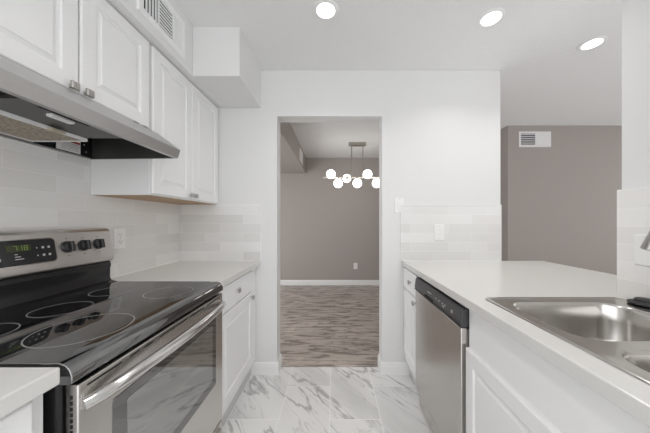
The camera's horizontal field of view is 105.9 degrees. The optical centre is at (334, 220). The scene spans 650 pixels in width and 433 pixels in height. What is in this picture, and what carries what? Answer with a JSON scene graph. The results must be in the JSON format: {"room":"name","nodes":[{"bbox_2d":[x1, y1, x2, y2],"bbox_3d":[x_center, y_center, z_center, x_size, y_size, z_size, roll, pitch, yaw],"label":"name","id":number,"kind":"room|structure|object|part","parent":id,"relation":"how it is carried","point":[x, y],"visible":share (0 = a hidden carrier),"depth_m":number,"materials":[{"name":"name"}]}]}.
{"room":"kitchen","nodes":[
{"label":"kitchen","id":0,"kind":"room"},
{"bbox_2d":[106,0,305,172],"bbox_3d":[-1.375,-1.058,1.850,1.650,0.308,5.700,0,0,0],"label":"soffit","id":1,"kind":"structure","parent":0,"point":[127,9],"depth_m":1.47,"materials":[{"name":"white paint"}]},
{"bbox_2d":[137,0,184,59],"bbox_3d":[-0.880,-1.056,1.268,0.008,0.215,0.345,0,0,0],"label":"air vent","id":2,"kind":"object","parent":1,"relation":"in","point":[160,14],"visible":1,"depth_m":1.28,"materials":[{"name":"white metal"}]},
{"bbox_2d":[300,148,302,164],"bbox_3d":[-0.546,-1.062,4.030,0.008,0.200,0.340,0,0,0],"label":"air vent","id":3,"kind":"object","parent":1,"relation":"in","point":[301,153],"visible":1,"depth_m":4.04,"materials":[{"name":"white metal"}]},
{"bbox_2d":[193,27,260,107],"bbox_3d":[-0.738,-1.058,1.746,0.293,0.308,0.440,0,0,0],"label":"soffit","id":4,"kind":"structure","parent":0,"point":[225,65],"depth_m":1.53,"materials":[{"name":"white paint"}]},
{"bbox_2d":[222,285,431,432],"bbox_3d":[1.500,1.253,1.900,7.400,0.050,5.800,0,0,0],"label":"floor","id":5,"kind":"structure","parent":0,"point":[297,399],"depth_m":1.89,"materials":[{"name":"tile"}]},
{"bbox_2d":[0,394,42,432],"bbox_3d":[-0.913,0.792,-0.135,0.650,0.872,1.330,0,0,0],"label":"base cabinet","id":6,"kind":"object","parent":5,"relation":"on","point":[28,418],"visible":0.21,"depth_m":0.49,"materials":[{"name":"white paint"}]},
{"bbox_3d":[-0.621,0.441,0.260,0.019,0.150,0.480,0,0,0],"label":"drawer","id":7,"kind":"part","parent":6,"relation":"part of","materials":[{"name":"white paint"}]},
{"bbox_2d":[0,367,59,418],"bbox_3d":[-0.918,0.336,-0.133,0.644,0.038,1.334,0,0,0],"label":"countertop","id":8,"kind":"structure","parent":6,"relation":"on","point":[19,386],"depth_m":0.49,"materials":[{"name":"white stone"}]},
{"bbox_2d":[0,228,225,432],"bbox_3d":[-0.875,0.632,0.914,0.720,1.191,0.739,0,0,0],"label":"range","id":9,"kind":"object","parent":5,"relation":"on","point":[130,356],"visible":0.99,"depth_m":0.86,"materials":[{"name":"silver metal"}]},
{"bbox_3d":[-1.195,0.120,0.914,0.081,0.167,0.739,0,0,0],"label":"control panel","id":10,"kind":"part","parent":9,"relation":"part of","materials":[{"name":"metal"}]},
{"bbox_3d":[-1.159,0.113,1.070,0.024,0.051,0.051,0,0,0],"label":"knob","id":11,"kind":"part","parent":9,"relation":"part of","materials":[{"name":"black plastic"}]},
{"bbox_3d":[-1.159,0.113,1.139,0.024,0.051,0.051,0,0,0],"label":"knob","id":12,"kind":"part","parent":9,"relation":"part of","materials":[{"name":"black plastic"}]},
{"bbox_3d":[-1.159,0.113,1.208,0.024,0.051,0.051,0,0,0],"label":"knob","id":13,"kind":"part","parent":9,"relation":"part of","materials":[{"name":"black plastic"}]},
{"bbox_2d":[0,281,222,385],"bbox_3d":[-0.870,0.341,0.914,0.571,0.052,0.739,0,0,0],"label":"cooktop","id":14,"kind":"object","parent":9,"relation":"in","point":[83,331],"depth_m":0.78,"materials":[{"name":"black glass"}]},
{"bbox_3d":[-0.601,0.699,0.920,0.032,0.648,0.720,0,0,0],"label":"oven door","id":15,"kind":"part","parent":9,"relation":"part of","materials":[{"name":"metal"}]},
{"bbox_3d":[-0.555,0.417,0.917,0.079,0.045,0.713,0,0,0],"label":"handle","id":16,"kind":"part","parent":9,"relation":"part of","materials":[{"name":"silver metal"}]},
{"bbox_3d":[-0.601,1.108,0.920,0.032,0.150,0.720,0,0,0],"label":"storage drawer","id":17,"kind":"part","parent":9,"relation":"part of","materials":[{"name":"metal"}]},
{"bbox_2d":[220,268,255,427],"bbox_3d":[-0.913,0.792,1.623,0.650,0.872,0.669,0,0,0],"label":"base cabinet","id":18,"kind":"object","parent":5,"relation":"on","point":[239,296],"visible":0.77,"depth_m":1.56,"materials":[{"name":"white paint"}]},
{"bbox_2d":[111,261,259,286],"bbox_3d":[-0.918,0.336,1.623,0.644,0.038,0.671,0,0,0],"label":"countertop","id":19,"kind":"structure","parent":18,"relation":"on","point":[224,272],"depth_m":1.54,"materials":[{"name":"white stone"}]},
{"bbox_3d":[-0.621,0.441,1.567,0.019,0.150,0.525,0,0,0],"label":"drawer","id":20,"kind":"part","parent":18,"relation":"part of","materials":[{"name":"white paint"}]},
{"bbox_3d":[-0.621,0.785,1.567,0.019,0.515,0.525,0,0,0],"label":"door","id":21,"kind":"part","parent":18,"relation":"part of","materials":[{"name":"white paint"}]},
{"bbox_2d":[404,267,419,394],"bbox_3d":[0.862,0.792,1.792,0.682,0.872,0.331,0,0,0],"label":"base cabinet","id":22,"kind":"object","parent":5,"relation":"on","point":[410,277],"visible":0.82,"depth_m":1.78,"materials":[{"name":"white paint"}]},
{"bbox_3d":[0.553,0.785,1.784,0.019,0.515,0.301,0,0,0],"label":"door","id":23,"kind":"part","parent":22,"relation":"part of","materials":[{"name":"white paint"}]},
{"bbox_3d":[0.553,0.441,1.784,0.019,0.150,0.301,0,0,0],"label":"drawer","id":24,"kind":"part","parent":22,"relation":"part of","materials":[{"name":"white paint"}]},
{"bbox_2d":[414,277,468,432],"bbox_3d":[0.843,0.787,1.326,0.635,0.857,0.588,0,0,0],"label":"dishwasher","id":25,"kind":"object","parent":5,"relation":"on","point":[442,323],"visible":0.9,"depth_m":1.24,"materials":[{"name":"silver metal"}]},
{"bbox_3d":[0.571,1.159,1.326,0.018,0.114,0.576,0,0,0],"label":"toe panel","id":26,"kind":"part","parent":25,"relation":"part of","materials":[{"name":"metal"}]},
{"bbox_2d":[466,310,649,432],"bbox_3d":[0.862,0.792,0.112,0.682,0.872,1.824,0,0,0],"label":"base cabinet","id":27,"kind":"object","parent":5,"relation":"on","point":[511,388],"visible":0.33,"depth_m":0.72,"materials":[{"name":"white paint"}]},
{"bbox_3d":[0.553,0.784,0.797,0.019,0.518,0.445,0,0,0],"label":"door","id":28,"kind":"part","parent":27,"relation":"part of","materials":[{"name":"white paint"}]},
{"bbox_2d":[402,261,649,427],"bbox_3d":[1.099,0.336,0.579,1.122,0.038,2.758,0,0,0],"label":"countertop","id":29,"kind":"structure","parent":27,"relation":"on","point":[468,283],"depth_m":1.07,"materials":[{"name":"white stone"}]},
{"bbox_2d":[485,297,649,384],"bbox_3d":[0.887,0.398,0.588,0.561,0.174,0.845,0,0,0],"label":"sink","id":30,"kind":"object","parent":29,"relation":"in","point":[615,331],"visible":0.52,"depth_m":0.91,"materials":[{"name":"metal"}]},
{"bbox_3d":[0.865,0.400,0.794,0.426,0.171,0.308,0,0,0],"label":"bowl","id":31,"kind":"part","parent":30,"relation":"part of","materials":[{"name":"metal"}]},
{"bbox_3d":[0.865,0.400,0.411,0.426,0.171,0.373,0,0,0],"label":"bowl","id":32,"kind":"part","parent":30,"relation":"part of","materials":[{"name":"metal"}]},
{"bbox_2d":[626,297,649,307],"bbox_3d":[1.158,0.300,0.912,0.092,0.022,0.092,0,0,0],"label":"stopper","id":33,"kind":"object","parent":30,"relation":"on","point":[640,301],"visible":1,"depth_m":0.91,"materials":[{"name":"black rubber"}]},
{"bbox_2d":[640,231,649,250],"bbox_3d":[1.070,0.106,0.633,0.108,0.413,0.342,0,0,-27],"label":"faucet","id":34,"kind":"object","parent":29,"relation":"on","point":[645,245],"visible":1,"depth_m":0.75,"materials":[{"name":"silver metal"}]},
{"bbox_2d":[280,158,378,279],"bbox_3d":[0.000,0.008,4.760,4.400,2.440,0.120,0,0,0],"label":"wall","id":35,"kind":"structure","parent":0,"point":[326,229],"depth_m":4.70,"materials":[{"name":"grey paint"}]},
{"bbox_2d":[280,280,378,284],"bbox_3d":[0.000,1.179,4.693,4.400,0.097,0.014,0,0,0],"label":"baseboard","id":36,"kind":"structure","parent":35,"relation":"attached to","point":[282,282],"depth_m":4.69,"materials":[{"name":"white paint"}]},
{"bbox_2d":[179,70,500,361],"bbox_3d":[0.042,0.008,2.025,2.583,2.440,0.133,0,0,0],"label":"wall","id":37,"kind":"structure","parent":0,"point":[439,130],"depth_m":1.97,"materials":[{"name":"white paint"}]},
{"bbox_2d":[179,260,259,260],"bbox_3d":[-0.917,0.315,1.956,0.638,0.004,0.004,0,0,0],"label":"trim","id":38,"kind":"structure","parent":37,"relation":"attached to","point":[179,260],"depth_m":1.95,"materials":[{"name":"white paint"}]},
{"bbox_2d":[260,205,260,260],"bbox_3d":[-0.589,0.097,1.961,0.004,0.441,0.010,0,0,0],"label":"trim","id":39,"kind":"structure","parent":37,"relation":"attached to","point":[260,205],"depth_m":1.96,"materials":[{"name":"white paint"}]},
{"bbox_2d":[251,362,278,374],"bbox_3d":[-0.556,1.179,1.959,0.216,0.097,0.014,0,0,0],"label":"baseboard","id":40,"kind":"structure","parent":37,"relation":"attached to","point":[257,368],"depth_m":1.95,"materials":[{"name":"white paint"}]},
{"bbox_2d":[277,354,281,371],"bbox_3d":[-0.455,1.179,2.028,0.014,0.097,0.126,0,0,0],"label":"baseboard","id":41,"kind":"object","parent":37,"relation":"attached to","point":[280,356],"visible":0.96,"depth_m":2.03,"materials":[{"name":"white paint"}]},
{"bbox_2d":[378,354,381,371],"bbox_3d":[0.374,1.179,2.028,0.014,0.097,0.126,0,0,0],"label":"baseboard","id":42,"kind":"structure","parent":37,"relation":"attached to","point":[379,358],"depth_m":2.02,"materials":[{"name":"white paint"}]},
{"bbox_2d":[380,362,409,374],"bbox_3d":[0.483,1.179,1.959,0.233,0.097,0.014,0,0,0],"label":"baseboard","id":43,"kind":"structure","parent":37,"relation":"attached to","point":[386,368],"depth_m":1.95,"materials":[{"name":"white paint"}]},
{"bbox_2d":[394,198,403,212],"bbox_3d":[0.518,-0.124,1.961,0.076,0.120,0.010,0,0,0],"label":"light switch","id":44,"kind":"object","parent":37,"relation":"attached to","point":[398,202],"visible":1,"depth_m":1.96,"materials":[{"name":"white plastic"}]},
{"bbox_2d":[434,224,444,239],"bbox_3d":[0.838,0.090,1.954,0.082,0.125,0.008,0,0,0],"label":"wall outlet","id":45,"kind":"object","parent":37,"relation":"attached to","point":[439,229],"visible":1,"depth_m":1.95,"materials":[{"name":"white plastic"}]},
{"bbox_2d":[438,228,441,235],"bbox_3d":[0.838,0.090,1.951,0.033,0.066,0.001,0,0,0],"label":"socket","id":46,"kind":"object","parent":45,"relation":"attached to","point":[439,229],"depth_m":1.95,"materials":[{"name":"grey plastic"}]},
{"bbox_2d":[403,260,500,260],"bbox_3d":[0.936,0.315,1.956,0.782,0.004,0.004,0,0,0],"label":"trim","id":47,"kind":"structure","parent":37,"relation":"attached to","point":[403,260],"depth_m":1.95,"materials":[{"name":"white paint"}]},
{"bbox_2d":[501,205,501,260],"bbox_3d":[1.330,0.097,1.957,0.006,0.441,0.002,0,0,0],"label":"trim","id":48,"kind":"structure","parent":37,"relation":"attached to","point":[501,205],"depth_m":1.96,"materials":[{"name":"white paint"}]},
{"bbox_2d":[173,0,621,157],"bbox_3d":[1.450,-1.252,1.910,7.500,0.080,5.820,0,0,0],"label":"ceiling","id":49,"kind":"structure","parent":0,"point":[545,80],"depth_m":1.68,"materials":[{"name":"white paint"}]},
{"bbox_2d":[313,0,337,20],"bbox_3d":[-0.050,-1.209,1.407,0.144,0.006,0.144,0,0,0],"label":"recessed light","id":50,"kind":"object","parent":49,"relation":"in","point":[326,10],"visible":1,"depth_m":1.40,"materials":[{"name":"white paint"}]},
{"bbox_2d":[323,142,378,187],"bbox_3d":[0.354,-0.860,3.829,1.068,0.704,0.295,0,0,0],"label":"chandelier","id":51,"kind":"object","parent":49,"relation":"hanging from","point":[367,174],"visible":0.85,"depth_m":3.73,"materials":[{"name":"white glass"}]},
{"bbox_3d":[-0.055,-0.717,3.750,0.138,0.138,0.138,0,0,0],"label":"globe","id":52,"kind":"part","parent":51,"relation":"part of","materials":[{"name":"white glass"}]},
{"bbox_3d":[0.056,-0.577,3.750,0.138,0.138,0.138,0,0,0],"label":"globe","id":53,"kind":"part","parent":51,"relation":"part of","materials":[{"name":"white glass"}]},
{"bbox_3d":[0.197,-0.679,3.910,0.132,0.132,0.132,0,0,0],"label":"globe","id":54,"kind":"part","parent":51,"relation":"part of","materials":[{"name":"white glass"}]},
{"bbox_3d":[0.265,-0.922,3.800,0.014,0.500,0.014,0,0,0],"label":"rod","id":55,"kind":"part","parent":51,"relation":"part of","materials":[{"name":"silver metal"}]},
{"bbox_3d":[0.349,-0.577,3.750,0.138,0.138,0.138,0,0,0],"label":"globe","id":56,"kind":"part","parent":51,"relation":"part of","materials":[{"name":"white glass"}]},
{"bbox_3d":[0.440,-0.922,3.800,0.014,0.500,0.014,0,0,0],"label":"rod","id":57,"kind":"part","parent":51,"relation":"part of","materials":[{"name":"silver metal"}]},
{"bbox_3d":[0.506,-0.717,3.750,0.138,0.138,0.138,0,0,0],"label":"globe","id":58,"kind":"part","parent":51,"relation":"part of","materials":[{"name":"white glass"}]},
{"bbox_3d":[0.645,-0.577,3.750,0.138,0.138,0.138,0,0,0],"label":"globe","id":59,"kind":"part","parent":51,"relation":"part of","materials":[{"name":"white glass"}]},
{"bbox_2d":[477,8,505,27],"bbox_3d":[0.935,-1.209,1.463,0.144,0.006,0.144,0,0,0],"label":"recessed light","id":60,"kind":"object","parent":49,"relation":"in","point":[490,18],"visible":1,"depth_m":1.45,"materials":[{"name":"white plastic"}]},
{"bbox_2d":[577,36,607,50],"bbox_3d":[1.758,-1.209,1.673,0.144,0.006,0.144,0,0,0],"label":"recessed light","id":61,"kind":"object","parent":49,"relation":"in","point":[594,42],"visible":1,"depth_m":1.67,"materials":[{"name":"white"}]},
{"bbox_2d":[500,126,621,274],"bbox_3d":[3.700,0.008,3.965,3.000,2.440,1.710,0,0,0],"label":"wall","id":62,"kind":"structure","parent":0,"point":[558,201],"depth_m":3.11,"materials":[{"name":"grey paint"}]},
{"bbox_2d":[519,131,550,146],"bbox_3d":[2.542,-1.037,3.106,0.407,0.198,0.008,0,0,0],"label":"air vent","id":63,"kind":"object","parent":62,"relation":"in","point":[526,138],"visible":1,"depth_m":3.10,"materials":[{"name":"white metal"}]},
{"bbox_2d":[617,0,649,298],"bbox_3d":[1.280,0.008,0.025,0.140,2.440,2.050,0,0,0],"label":"wall","id":64,"kind":"structure","parent":0,"point":[635,13],"depth_m":1.00,"materials":[{"name":"white paint"}]},
{"bbox_2d":[617,186,649,190],"bbox_3d":[1.221,-0.131,0.126,0.018,0.004,1.851,0,0,0],"label":"trim","id":65,"kind":"structure","parent":64,"relation":"attached to","point":[649,186],"depth_m":0.99,"materials":[{"name":"white paint"}]},
{"bbox_2d":[634,234,649,266],"bbox_3d":[1.206,0.114,0.928,0.007,0.123,0.118,0,0,0],"label":"wall outlet","id":66,"kind":"object","parent":64,"relation":"attached to","point":[641,256],"visible":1,"depth_m":0.96,"materials":[{"name":"white plastic"}]},
{"bbox_3d":[-1.310,0.008,0.546,0.120,2.440,3.091,0,0,0],"label":"wall","id":67,"kind":"structure","parent":0,"visible":0},
{"bbox_2d":[0,137,178,276],"bbox_3d":[-1.245,-0.047,0.579,0.010,0.950,2.758,0,0,0],"label":"wall","id":68,"kind":"structure","parent":67,"relation":"attached to","point":[41,188],"depth_m":1.17,"materials":[{"name":"tile"}]},
{"bbox_2d":[0,0,148,128],"bbox_3d":[-1.071,-0.679,0.863,0.338,0.446,0.758,0,0,0],"label":"upper cabinet","id":69,"kind":"object","parent":68,"relation":"attached to","point":[87,48],"visible":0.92,"depth_m":0.91,"materials":[{"name":"white paint"}]},
{"bbox_3d":[-0.934,-0.678,0.688,0.019,0.435,0.401,0,0,0],"label":"door","id":70,"kind":"part","parent":69,"relation":"part of","materials":[{"name":"white paint"}]},
{"bbox_3d":[-0.913,-0.474,0.858,0.023,0.027,0.027,0,0,0],"label":"knob","id":71,"kind":"part","parent":69,"relation":"part of","materials":[{"name":"silver metal"}]},
{"bbox_3d":[-0.913,-0.474,0.910,0.023,0.027,0.027,0,0,0],"label":"knob","id":72,"kind":"part","parent":69,"relation":"part of","materials":[{"name":"silver metal"}]},
{"bbox_3d":[-0.934,-0.678,1.061,0.019,0.435,0.334,0,0,0],"label":"door","id":73,"kind":"part","parent":69,"relation":"part of","materials":[{"name":"white paint"}]},
{"bbox_2d":[114,228,124,248],"bbox_3d":[-1.236,0.100,1.412,0.008,0.120,0.074,0,0,0],"label":"wall outlet","id":74,"kind":"object","parent":68,"relation":"attached to","point":[119,233],"visible":1,"depth_m":1.41,"materials":[{"name":"white plastic"}]},
{"bbox_2d":[111,260,178,277],"bbox_3d":[-1.238,0.315,1.613,0.004,0.005,0.687,0,0,0],"label":"trim","id":75,"kind":"structure","parent":68,"relation":"attached to","point":[178,260],"depth_m":1.56,"materials":[{"name":"white paint"}]},
{"bbox_2d":[91,44,217,204],"bbox_3d":[-1.071,-0.517,1.606,0.338,0.770,0.720,0,0,0],"label":"upper cabinet","id":76,"kind":"object","parent":68,"relation":"attached to","point":[179,112],"visible":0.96,"depth_m":1.42,"materials":[{"name":"white paint"}]},
{"bbox_3d":[-1.093,-0.133,1.613,0.293,0.002,0.702,0,0,0],"label":"panel","id":77,"kind":"part","parent":76,"relation":"part of","materials":[{"name":"brown wood"}]},
{"bbox_3d":[-0.934,-0.518,1.419,0.019,0.756,0.341,0,0,0],"label":"door","id":78,"kind":"part","parent":76,"relation":"part of","materials":[{"name":"white paint"}]},
{"bbox_3d":[-0.934,-0.518,1.773,0.019,0.756,0.358,0,0,0],"label":"door","id":79,"kind":"part","parent":76,"relation":"part of","materials":[{"name":"white paint"}]},
{"bbox_2d":[0,55,179,158],"bbox_3d":[-1.009,-0.384,0.863,0.458,0.144,0.754,0,0,0],"label":"range hood","id":80,"kind":"object","parent":67,"relation":"attached to","point":[36,110],"visible":1,"depth_m":0.84,"materials":[{"name":"metal"}]},
{"bbox_3d":[-0.900,-0.330,0.732,0.170,0.004,0.480,0,0,0],"label":"underside panel","id":81,"kind":"part","parent":80,"relation":"part of","materials":[{"name":"grey metal"}]},
{"bbox_2d":[37,106,88,125],"bbox_3d":[-0.851,-0.323,0.772,0.050,0.010,0.145,0,0,0],"label":"light","id":82,"kind":"object","parent":80,"relation":"on","point":[49,113],"depth_m":0.76,"materials":[{"name":"white plastic"}]},
{"bbox_3d":[-1.009,-0.381,1.238,0.442,0.137,0.004,0,0,0],"label":"plate","id":83,"kind":"part","parent":80,"relation":"part of","materials":[{"name":"black metal"}]}
]}

